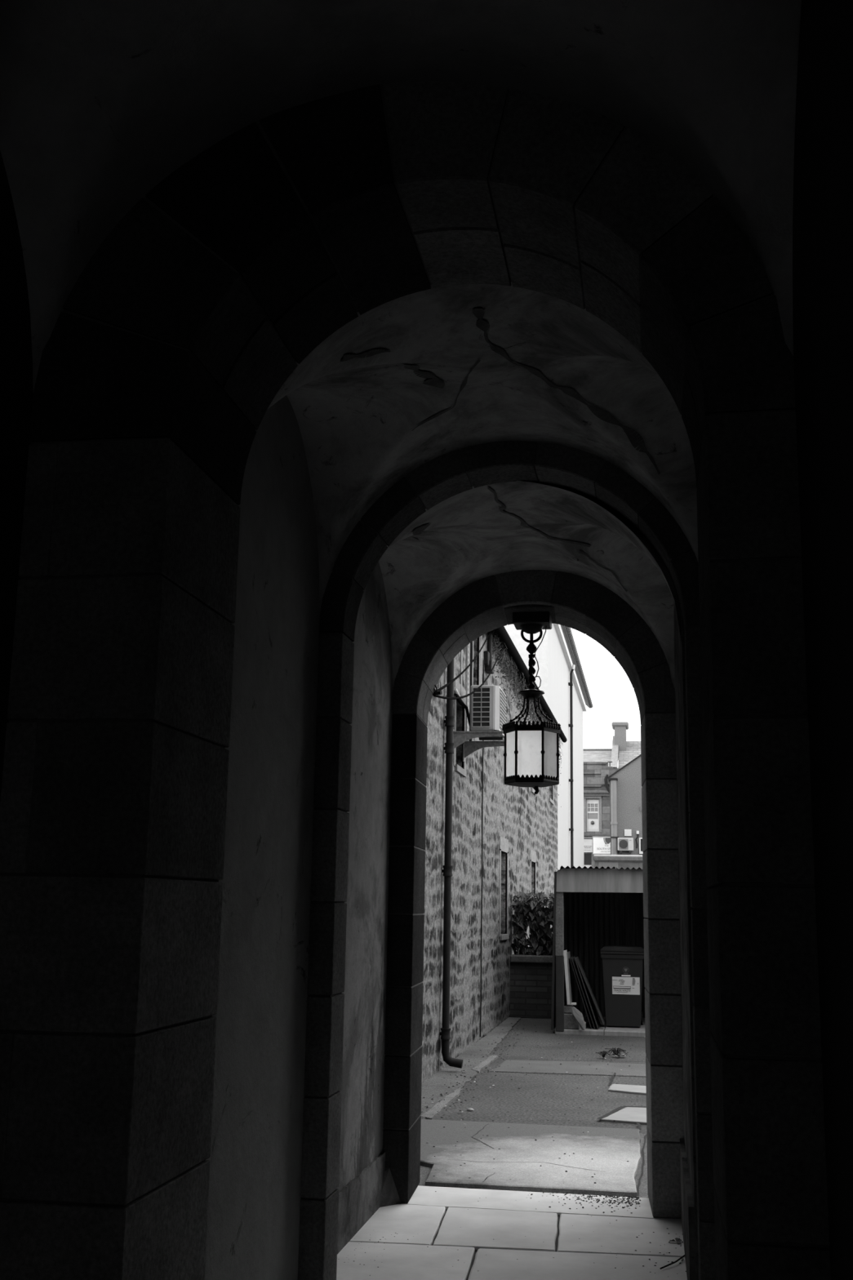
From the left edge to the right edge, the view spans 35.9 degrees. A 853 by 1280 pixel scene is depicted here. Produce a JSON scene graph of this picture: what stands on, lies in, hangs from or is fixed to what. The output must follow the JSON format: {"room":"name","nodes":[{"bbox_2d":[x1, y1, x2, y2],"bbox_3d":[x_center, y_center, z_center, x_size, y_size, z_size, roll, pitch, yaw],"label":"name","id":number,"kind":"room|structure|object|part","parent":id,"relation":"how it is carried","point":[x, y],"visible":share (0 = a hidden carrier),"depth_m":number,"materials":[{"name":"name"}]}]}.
{"room":"arched passageway","nodes":[
{"label":"arched passageway","id":0,"kind":"room"},
{"bbox_2d":[0,151,32,800],"bbox_3d":[-2.449,-0.873,-1.346,0.840,4.300,10.650,-1,-11,9],"label":"wall","id":1,"kind":"structure","parent":0,"point":[15,344],"depth_m":3.72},
{"bbox_2d":[204,395,392,1279],"bbox_3d":[-1.036,0.629,6.027,1.157,4.300,3.560,-1,-11,9],"label":"wall","id":2,"kind":"structure","parent":0,"point":[253,1228],"depth_m":5.24,"materials":[{"name":"paint"}]},
{"bbox_2d":[337,1151,385,1253],"bbox_3d":[-0.375,2.772,6.411,0.025,0.272,1.640,-1,-11,9],"label":"baseboard","id":3,"kind":"structure","parent":2,"relation":"attached to","point":[359,1200],"depth_m":6.58,"materials":[{"name":"grey stone"}]},
{"bbox_2d":[379,1168,401,1207],"bbox_3d":[-0.201,2.963,7.118,0.110,0.180,0.140,-1,-11,9],"label":"trim","id":4,"kind":"structure","parent":2,"relation":"attached to","point":[389,1195],"depth_m":7.15,"materials":[{"name":"grey stone"}]},
{"bbox_2d":[0,80,831,1279],"bbox_3d":[-0.118,0.229,3.837,3.300,4.255,0.670,-1,-11,9],"label":"archway","id":5,"kind":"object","parent":2,"relation":"attached to","point":[160,367],"depth_m":3.67,"materials":[{"name":"stone"}]},
{"bbox_2d":[432,684,442,695],"bbox_3d":[-0.004,0.229,8.044,0.067,0.138,0.542,-2,-12,16],"label":"anchor","id":6,"kind":"object","parent":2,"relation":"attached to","point":[437,692],"visible":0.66,"depth_m":8.25,"materials":[{"name":"black metal"}]},
{"bbox_2d":[433,633,489,693],"bbox_3d":[0.438,0.127,12.862,0.018,2.236,8.974,0,-11,5],"label":"overhead wire","id":7,"kind":"object","parent":6,"relation":"attached to","point":[480,650],"visible":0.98,"depth_m":11.38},
{"bbox_2d":[432,648,501,699],"bbox_3d":[0.571,0.214,13.655,0.018,2.412,10.559,0,-11,6],"label":"overhead wire","id":8,"kind":"object","parent":6,"relation":"attached to","point":[489,674],"visible":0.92,"depth_m":11.49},
{"bbox_2d":[297,440,715,1279],"bbox_3d":[0.359,0.623,5.750,2.600,4.250,0.240,-1,-11,9],"label":"archway","id":9,"kind":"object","parent":2,"relation":"attached to","point":[446,476],"depth_m":5.71,"materials":[{"name":"stone"}]},
{"bbox_2d":[502,611,560,794],"bbox_3d":[0.626,0.371,7.846,0.349,1.093,0.313,-1,-11,9],"label":"hanging lantern","id":10,"kind":"object","parent":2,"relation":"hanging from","point":[531,754],"visible":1,"depth_m":7.72,"materials":[{"name":"black metal"}]},
{"bbox_3d":[0.468,0.695,7.807,0.022,0.300,0.022,4,-12,-13],"label":"corner post","id":11,"kind":"part","parent":10,"relation":"part of","materials":[{"name":"black metal"}]},
{"bbox_3d":[0.498,0.677,7.738,0.076,0.280,0.131,-1,-11,9],"label":"glass pane","id":12,"kind":"part","parent":10,"relation":"part of","materials":[{"name":"white glass"}]},
{"bbox_3d":[0.522,0.668,7.664,0.022,0.300,0.022,4,-12,-13],"label":"corner post","id":13,"kind":"part","parent":10,"relation":"part of","materials":[{"name":"black metal"}]},
{"bbox_3d":[0.599,0.662,7.656,0.151,0.280,0.001,-1,-11,9],"label":"glass pane","id":14,"kind":"part","parent":10,"relation":"part of","materials":[{"name":"white glass"}]},
{"bbox_3d":[0.632,0.190,7.882,0.044,0.210,0.046,-1,-11,9],"label":"twisted stem","id":15,"kind":"part","parent":10,"relation":"part of","materials":[{"name":"black metal"}]},
{"bbox_3d":[0.639,-0.101,7.940,0.220,0.130,0.220,-1,-11,9],"label":"ceiling plate","id":16,"kind":"part","parent":10,"relation":"part of","materials":[{"name":"black metal"}]},
{"bbox_3d":[0.675,0.665,7.639,0.022,0.300,0.022,4,-12,-13],"label":"corner post","id":17,"kind":"part","parent":10,"relation":"part of","materials":[{"name":"black metal"}]},
{"bbox_3d":[0.722,0.673,7.700,0.076,0.280,0.131,-1,-11,9],"label":"glass pane","id":18,"kind":"part","parent":10,"relation":"part of","materials":[{"name":"white glass"}]},
{"bbox_3d":[0.773,0.690,7.756,0.022,0.300,0.022,-6,-13,31],"label":"corner post","id":19,"kind":"part","parent":10,"relation":"part of","materials":[{"name":"black metal"}]},
{"bbox_2d":[382,480,684,1218],"bbox_3d":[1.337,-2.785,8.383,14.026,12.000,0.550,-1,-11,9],"label":"archway","id":20,"kind":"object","parent":2,"relation":"attached to","point":[582,604],"depth_m":7.50,"materials":[{"name":"stone"}]},
{"bbox_2d":[0,0,801,392],"bbox_3d":[-0.257,-1.349,2.728,2.160,1.022,2.180,-1,-11,9],"label":"ceiling","id":21,"kind":"structure","parent":0,"point":[101,101],"depth_m":3.56,"materials":[{"name":"paint"}]},
{"bbox_2d":[421,1088,464,1119],"bbox_3d":[0.146,3.861,10.937,0.104,0.051,1.708,-1,-12,11],"label":"ground","id":22,"kind":"structure","parent":0,"point":[433,1113],"depth_m":10.77,"materials":[{"name":"concrete"}]},
{"bbox_2d":[420,1017,520,1119],"bbox_3d":[0.611,4.628,14.709,0.414,0.046,9.748,-1,-11,9],"label":"ground","id":23,"kind":"structure","parent":0,"point":[435,1086],"depth_m":13.03,"materials":[{"name":"concrete"}]},
{"bbox_2d":[266,281,698,610],"bbox_3d":[0.247,-0.625,5.097,1.720,0.879,1.590,-1,-11,9],"label":"ceiling","id":24,"kind":"structure","parent":0,"point":[356,417],"depth_m":5.37,"materials":[{"name":"paint"}]},
{"bbox_2d":[340,308,660,591],"bbox_3d":[0.455,-0.714,6.006,1.198,0.328,2.984,-1,-11,9],"label":"cracks","id":25,"kind":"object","parent":24,"relation":"attached to","point":[481,324],"depth_m":5.33,"materials":[{"name":"paint"}]},
{"bbox_2d":[471,1055,497,1073],"bbox_3d":[0.611,4.425,13.710,0.098,0.051,1.438,-1,-12,11],"label":"ground","id":26,"kind":"structure","parent":0,"point":[490,1060],"depth_m":13.65,"materials":[{"name":"concrete"}]},
{"bbox_2d":[336,1185,687,1279],"bbox_3d":[-0.647,1.813,0.197,3.200,0.301,15.280,-1,-11,9],"label":"floor","id":27,"kind":"structure","parent":0,"point":[496,1226],"depth_m":6.43,"materials":[{"name":"stone paving slabs"}]},
{"bbox_2d":[660,1254,685,1269],"bbox_3d":[1.145,2.850,6.046,0.018,0.020,0.282,-7,-14,36],"label":"twig","id":28,"kind":"object","parent":27,"relation":"on","point":[682,1256],"visible":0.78,"depth_m":6.01,"materials":[{"name":"black wood"}]},
{"bbox_2d":[669,1237,680,1243],"bbox_3d":[1.217,2.933,6.441,0.060,0.016,0.089,-1,-11,9],"label":"dry leaf","id":29,"kind":"object","parent":27,"relation":"on","point":[677,1240],"visible":1,"depth_m":6.43,"materials":[{"name":"plant"}]},
{"bbox_2d":[378,480,681,690],"bbox_3d":[0.476,-0.183,6.867,1.630,0.827,1.680,-1,-11,9],"label":"ceiling","id":30,"kind":"structure","parent":0,"point":[468,540],"depth_m":7.21,"materials":[{"name":"paint"}]},
{"bbox_2d":[420,1119,640,1196],"bbox_3d":[0.475,3.413,8.725,1.866,0.072,2.239,-1,-11,9],"label":"ground","id":31,"kind":"structure","parent":0,"point":[523,1155],"depth_m":8.48,"materials":[{"name":"concrete"}]},
{"bbox_2d":[418,1133,648,1197],"bbox_3d":[2.527,3.397,8.400,6.289,0.044,2.298,-1,-11,9],"label":"ground","id":32,"kind":"structure","parent":0,"point":[424,1171],"depth_m":8.09,"materials":[{"name":"concrete"}]},
{"bbox_2d":[433,1016,647,1133],"bbox_3d":[8.433,11.726,49.494,28.000,0.001,86.935,-1,-11,9],"label":"ground","id":33,"kind":"structure","parent":0,"point":[541,1098],"depth_m":12.07,"materials":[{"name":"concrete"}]},
{"bbox_2d":[421,626,567,1084],"bbox_3d":[0.155,1.762,19.710,2.574,7.696,22.750,-1,-11,9],"label":"stone building","id":34,"kind":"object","parent":33,"relation":"on","point":[520,825],"visible":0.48,"depth_m":16.10,"materials":[{"name":"rubble stone masonry"},{"name":"tile"},{"name":"dark glass"}]},
{"bbox_2d":[439,658,462,1068],"bbox_3d":[0.286,1.631,13.503,0.236,5.281,0.104,-1,-11,9],"label":"downpipe","id":35,"kind":"object","parent":34,"relation":"attached to","point":[445,1033],"visible":0.8,"depth_m":13.32,"materials":[{"name":"black metal"}]},
{"bbox_2d":[453,687,470,727],"bbox_3d":[0.402,0.815,14.649,0.161,0.467,0.779,-4,-12,24],"label":"pipe","id":36,"kind":"object","parent":34,"relation":"attached to","point":[456,693],"visible":0.62,"depth_m":14.69,"materials":[{"name":"black metal"}]},
{"bbox_2d":[466,644,469,731],"bbox_3d":[0.483,0.303,15.467,0.022,1.700,0.140,-1,-11,9],"label":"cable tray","id":37,"kind":"object","parent":34,"relation":"attached to","point":[468,646],"visible":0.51,"depth_m":15.40,"materials":[{"name":"grey metal"}]},
{"bbox_2d":[469,641,472,741],"bbox_3d":[0.532,0.372,15.683,0.041,1.752,0.050,-1,-11,9],"label":"conduit","id":38,"kind":"object","parent":34,"relation":"attached to","point":[471,643],"visible":0.35,"depth_m":15.66,"materials":[{"name":"grey metal"}]},
{"bbox_2d":[471,640,473,741],"bbox_3d":[0.549,0.400,15.819,0.031,1.751,0.041,-1,-11,9],"label":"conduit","id":39,"kind":"object","parent":34,"relation":"attached to","point":[473,641],"visible":0.21,"depth_m":15.84,"materials":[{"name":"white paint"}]},
{"bbox_2d":[453,728,502,748],"bbox_3d":[0.550,1.088,14.189,0.550,0.260,0.100,-1,-11,9],"label":"wall bracket","id":40,"kind":"object","parent":34,"relation":"attached to","point":[459,737],"visible":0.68,"depth_m":14.20,"materials":[{"name":"metal"}]},
{"bbox_2d":[480,659,484,1036],"bbox_3d":[0.699,2.550,16.535,0.023,4.680,0.032,-1,-11,9],"label":"cable","id":41,"kind":"object","parent":34,"relation":"attached to","point":[483,660],"visible":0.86,"depth_m":16.47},
{"bbox_2d":[462,741,504,762],"bbox_3d":[0.695,1.261,15.040,0.550,0.260,0.100,-1,-11,9],"label":"wall bracket","id":42,"kind":"object","parent":34,"relation":"attached to","point":[468,747],"visible":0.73,"depth_m":15.05,"materials":[{"name":"metal"}]},
{"bbox_3d":[0.429,1.266,15.084,0.012,0.260,0.100,-1,-11,9],"label":"wall plate","id":43,"kind":"part","parent":42,"relation":"part of","materials":[{"name":"metal"}]},
{"bbox_2d":[470,684,506,740],"bbox_3d":[0.705,0.827,14.805,0.331,0.530,0.762,-1,-11,9],"label":"air conditioner","id":44,"kind":"object","parent":34,"relation":"on","point":[488,704],"visible":0.77,"depth_m":14.46,"materials":[{"name":"white metal"}]},
{"bbox_3d":[0.862,0.812,14.818,0.006,0.450,0.630,-1,-11,9],"label":"fan panel","id":45,"kind":"part","parent":44,"relation":"part of","materials":[{"name":"white metal"}]},
{"bbox_2d":[500,689,506,728],"bbox_3d":[0.869,0.815,14.816,0.010,0.424,0.610,-1,-11,9],"label":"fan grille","id":46,"kind":"object","parent":44,"relation":"attached to","point":[503,696],"depth_m":14.79,"materials":[{"name":"white metal"}]},
{"bbox_2d":[484,630,493,674],"bbox_3d":[0.823,0.094,17.324,0.090,0.650,0.400,-1,-11,9],"label":"window","id":47,"kind":"structure","parent":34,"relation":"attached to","point":[488,663],"depth_m":17.29,"materials":[{"name":"grey glass"}]},
{"bbox_2d":[492,629,563,807],"bbox_3d":[1.949,1.667,23.629,0.226,1.712,13.027,-1,-11,9],"label":"creeper","id":48,"kind":"object","parent":34,"relation":"attached to","point":[505,657],"visible":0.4,"depth_m":19.92,"materials":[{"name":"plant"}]},
{"bbox_2d":[337,1022,686,1275],"bbox_3d":[1.052,4.042,11.943,2.282,0.036,12.962,-1,-11,9],"label":"grit","id":49,"kind":"object","parent":33,"relation":"on","point":[588,1197],"visible":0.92,"depth_m":7.49,"materials":[{"name":"black gravel"}]},
{"bbox_2d":[510,954,552,1017],"bbox_3d":[1.658,5.180,19.738,0.780,0.895,0.460,-1,-11,9],"label":"wall","id":50,"kind":"structure","parent":33,"relation":"on","point":[531,975],"depth_m":19.58,"materials":[{"name":"brick"}]},
{"bbox_2d":[510,890,554,955],"bbox_3d":[1.670,4.314,19.934,0.904,1.030,0.534,-1,-11,9],"label":"ivy hedge","id":51,"kind":"object","parent":50,"relation":"on","point":[540,918],"visible":0.76,"depth_m":19.81,"materials":[{"name":"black plant"}]},
{"bbox_2d":[450,1048,646,1195],"bbox_3d":[1.474,3.964,11.514,3.007,0.026,8.100,-1,-11,9],"label":"crack","id":52,"kind":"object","parent":33,"relation":"on","point":[612,1077],"depth_m":9.87,"materials":[{"name":"grey concrete"}]},
{"bbox_2d":[504,623,593,870],"bbox_3d":[0.819,3.478,42.225,8.234,13.000,19.270,-1,-11,9],"label":"house","id":53,"kind":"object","parent":33,"relation":"on","point":[557,653],"visible":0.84,"depth_m":38.71,"materials":[{"name":"paint"}]},
{"bbox_2d":[568,664,575,867],"bbox_3d":[4.472,5.185,40.321,0.210,9.027,0.260,-1,-11,9],"label":"downpipe","id":54,"kind":"object","parent":53,"relation":"attached to","point":[571,683],"visible":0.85,"depth_m":40.65,"materials":[{"name":"black metal"}]},
{"bbox_2d":[583,836,595,868],"bbox_3d":[6.876,11.928,63.261,2.400,4.900,0.250,-1,-11,9],"label":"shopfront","id":55,"kind":"object","parent":33,"relation":"on","point":[588,857],"visible":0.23,"depth_m":63.35,"materials":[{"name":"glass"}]},
{"bbox_2d":[583,839,592,852],"bbox_3d":[7.511,9.883,63.259,0.920,0.610,0.070,-1,-11,9],"label":"sign","id":56,"kind":"object","parent":55,"relation":"attached to","point":[588,843],"visible":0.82,"depth_m":63.19,"materials":[{"name":"white paint"}]},
{"bbox_2d":[551,866,645,1036],"bbox_3d":[3.164,4.287,18.278,2.700,2.183,2.540,-1,-11,9],"label":"shed","id":57,"kind":"object","parent":33,"relation":"on","point":[594,908],"visible":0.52,"depth_m":19.34,"materials":[{"name":"metal"}]},
{"bbox_3d":[1.764,3.758,17.469,0.110,0.845,0.130,-1,-11,9],"label":"post","id":58,"kind":"part","parent":57,"relation":"part of","materials":[{"name":"wood"}]},
{"bbox_2d":[564,1013,580,1029],"bbox_3d":[1.895,4.998,17.283,0.240,0.195,0.200,-1,-11,9],"label":"concrete block","id":59,"kind":"object","parent":57,"relation":"on","point":[571,1022],"visible":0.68,"depth_m":17.18,"materials":[{"name":"grey concrete"}]},
{"bbox_2d":[564,1004,573,1013],"bbox_3d":[1.853,4.856,17.322,0.150,0.096,0.195,-1,-11,9],"label":"concrete block","id":60,"kind":"object","parent":59,"relation":"on","point":[567,1008],"visible":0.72,"depth_m":17.23,"materials":[{"name":"grey concrete"}]},
{"bbox_2d":[563,949,576,1004],"bbox_3d":[1.929,4.487,17.578,0.163,0.697,0.620,-1,-11,9],"label":"board","id":61,"kind":"object","parent":60,"relation":"on","point":[567,964],"visible":1,"depth_m":17.33,"materials":[{"name":"white paint"}]},
{"bbox_2d":[572,1006,586,1030],"bbox_3d":[1.983,4.917,17.117,0.182,0.284,0.056,-2,-12,14],"label":"crumpled bag","id":62,"kind":"object","parent":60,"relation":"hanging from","point":[576,1013],"visible":1,"depth_m":17.10,"materials":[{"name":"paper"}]},
{"bbox_2d":[568,955,593,1028],"bbox_3d":[2.086,4.722,17.694,0.292,0.904,0.650,-1,-11,9],"label":"leaning board","id":63,"kind":"object","parent":57,"relation":"on","point":[571,960],"visible":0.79,"depth_m":17.46,"materials":[{"name":"grey wood"}]},
{"bbox_2d":[571,955,596,1029],"bbox_3d":[2.124,4.724,17.703,0.313,0.904,0.720,-1,-11,9],"label":"leaning board","id":64,"kind":"object","parent":57,"relation":"on","point":[574,957],"visible":0.79,"depth_m":17.46,"materials":[{"name":"grey wood"}]},
{"bbox_2d":[574,955,600,1029],"bbox_3d":[2.161,4.716,17.657,0.311,0.904,0.700,-1,-11,9],"label":"leaning board","id":65,"kind":"object","parent":57,"relation":"on","point":[588,993],"visible":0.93,"depth_m":17.46,"materials":[{"name":"grey wood"}]},
{"bbox_2d":[575,956,604,1024],"bbox_3d":[2.194,4.684,17.617,0.360,0.832,0.580,-1,-11,9],"label":"leaning board","id":66,"kind":"object","parent":57,"relation":"on","point":[578,961],"visible":1,"depth_m":17.56,"materials":[{"name":"grey wood"}]},
{"bbox_2d":[600,945,644,1026],"bbox_3d":[2.673,4.694,17.875,0.588,1.050,0.760,-1,-11,9],"label":"wheelie bin","id":67,"kind":"object","parent":57,"relation":"on","point":[623,966],"visible":0.98,"depth_m":17.57,"materials":[{"name":"plastic"}]},
{"bbox_3d":[2.675,4.201,17.936,0.588,0.060,0.685,-1,-11,9],"label":"lid","id":68,"kind":"part","parent":67,"relation":"part of","materials":[{"name":"plastic"}]},
{"bbox_2d":[632,977,638,988],"bbox_3d":[2.782,4.571,17.544,0.082,0.135,0.008,-1,-11,9],"label":"picture","id":69,"kind":"object","parent":67,"relation":"attached to","point":[635,980],"depth_m":17.54,"materials":[{"name":"grey paper"}]},
{"bbox_2d":[595,1050,611,1057],"bbox_3d":[1.938,4.546,14.453,0.161,0.075,0.241,3,-11,-8],"label":"weed","id":70,"kind":"object","parent":33,"relation":"on","point":[603,1054],"visible":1,"depth_m":14.43,"materials":[{"name":"plant"}]},
{"bbox_2d":[583,721,640,865],"bbox_3d":[9.432,9.612,67.876,12.000,11.340,6.700,-1,-11,9],"label":"building","id":71,"kind":"structure","parent":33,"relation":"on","point":[599,764],"depth_m":65.42,"materials":[{"name":"stone"}]},
{"bbox_3d":[8.240,8.689,65.227,0.610,1.570,0.005,-1,-11,9],"label":"pane","id":72,"kind":"part","parent":71,"relation":"part of","materials":[{"name":"grey glass"}]},
{"bbox_2d":[587,818,598,829],"bbox_3d":[8.232,9.114,65.133,0.530,0.520,0.008,-1,-11,9],"label":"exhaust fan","id":73,"kind":"object","parent":71,"relation":"hanging from","point":[593,824],"depth_m":65.12,"materials":[{"name":"white plastic"}]},
{"bbox_3d":[6.163,7.622,65.551,6.380,0.260,0.250,-1,-11,9],"label":"cornice","id":74,"kind":"part","parent":71,"relation":"part of","materials":[{"name":"stone"}]},
{"bbox_2d":[604,1047,626,1057],"bbox_3d":[2.109,4.563,14.586,0.188,0.100,0.328,7,-13,-26],"label":"weed","id":75,"kind":"object","parent":33,"relation":"on","point":[617,1051],"visible":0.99,"depth_m":14.58,"materials":[{"name":"plant"}]},
{"bbox_2d":[593,854,642,868],"bbox_3d":[8.703,9.705,48.450,5.060,3.500,0.580,-1,-11,9],"label":"wall","id":76,"kind":"structure","parent":33,"relation":"on","point":[630,861],"depth_m":48.80,"materials":[{"name":"concrete"}]},
{"bbox_2d":[612,1052,627,1056],"bbox_3d":[2.132,4.580,14.557,0.179,0.042,0.151,-1,-11,9],"label":"dry leaf","id":77,"kind":"object","parent":33,"relation":"on","point":[623,1055],"visible":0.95,"depth_m":14.55,"materials":[{"name":"plant"}]},
{"bbox_2d":[607,754,643,855],"bbox_3d":[12.079,8.779,58.709,7.740,9.460,5.080,-1,-11,9],"label":"house","id":78,"kind":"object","parent":33,"relation":"on","point":[629,816],"visible":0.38,"depth_m":57.08,"materials":[{"name":"white paint"}]},
{"bbox_2d":[608,777,618,854],"bbox_3d":[8.086,7.867,56.862,0.420,3.790,0.320,-1,-11,9],"label":"pipe","id":79,"kind":"object","parent":78,"relation":"attached to","point":[614,823],"visible":0.94,"depth_m":56.81,"materials":[{"name":"grey metal"}]},
{"bbox_2d":[617,837,633,853],"bbox_3d":[8.552,8.827,56.551,0.670,0.640,0.392,-1,-11,9],"label":"air conditioner","id":80,"kind":"object","parent":78,"relation":"attached to","point":[624,843],"visible":1,"depth_m":56.38,"materials":[{"name":"metal"}]},
{"bbox_3d":[8.447,8.747,56.413,0.390,0.460,0.015,-1,-11,9],"label":"fan panel","id":81,"kind":"part","parent":80,"relation":"part of","materials":[{"name":"metal"}]},
{"bbox_2d":[624,829,631,835],"bbox_3d":[8.692,8.309,56.806,0.300,0.280,0.056,-1,-11,9],"label":"wall vent","id":82,"kind":"object","parent":78,"relation":"attached to","point":[627,832],"visible":1,"depth_m":56.78,"materials":[{"name":"white paint"}]},
{"bbox_2d":[635,831,639,848],"bbox_3d":[9.070,8.586,56.668,0.160,0.744,0.090,-1,-11,9],"label":"pipe","id":83,"kind":"object","parent":78,"relation":"attached to","point":[637,832],"visible":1,"depth_m":56.66,"materials":[{"name":"white paint"}]},
{"bbox_3d":[9.633,8.811,56.558,0.860,0.530,0.010,-1,-11,9],"label":"pane","id":84,"kind":"part","parent":78,"relation":"part of","materials":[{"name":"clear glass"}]},
{"bbox_2d":[489,1059,645,1076],"bbox_3d":[2.758,4.404,13.391,4.168,0.040,1.146,0,-11,6],"label":"ground","id":85,"kind":"structure","parent":0,"point":[514,1066],"depth_m":13.45,"materials":[{"name":"concrete"}]},
{"bbox_2d":[600,1106,647,1124],"bbox_3d":[2.647,3.734,10.079,2.613,0.048,1.221,-1,-11,9],"label":"ground","id":86,"kind":"structure","parent":0,"point":[634,1115],"depth_m":10.36,"materials":[{"name":"grey concrete"}]},
{"bbox_2d":[608,1084,646,1095],"bbox_3d":[3.043,4.036,11.552,2.982,0.048,1.007,-6,-14,33],"label":"ground","id":87,"kind":"structure","parent":0,"point":[630,1089],"depth_m":11.91,"materials":[{"name":"grey concrete"}]},
{"bbox_2d":[674,602,698,1279],"bbox_3d":[1.923,0.760,6.429,1.342,4.300,1.760,-1,-11,9],"label":"wall","id":88,"kind":"structure","parent":0,"point":[688,1073],"depth_m":6.00,"materials":[{"name":"grey stone"}]},
{"bbox_2d":[680,1138,695,1279],"bbox_3d":[1.224,2.676,6.158,0.035,0.413,1.640,-1,-11,9],"label":"baseboard","id":89,"kind":"structure","parent":88,"relation":"attached to","point":[686,1198],"depth_m":5.75,"materials":[{"name":"grey stone"}]},
{"bbox_2d":[792,0,852,1279],"bbox_3d":[0.638,-0.923,-1.860,1.100,4.300,10.650,-1,-11,9],"label":"wall","id":90,"kind":"structure","parent":0,"point":[823,214],"depth_m":2.90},
{"label":"outside","id":91,"kind":"structure","parent":0,"visible":0},
{"bbox_2d":[592,836,610,854],"bbox_3d":[8.803,9.787,62.744,1.760,0.840,0.070,-1,-11,9],"label":"shop sign","id":92,"kind":"object","parent":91,"point":[602,845],"visible":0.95,"depth_m":62.79,"materials":[{"name":"white paint"}]}
]}

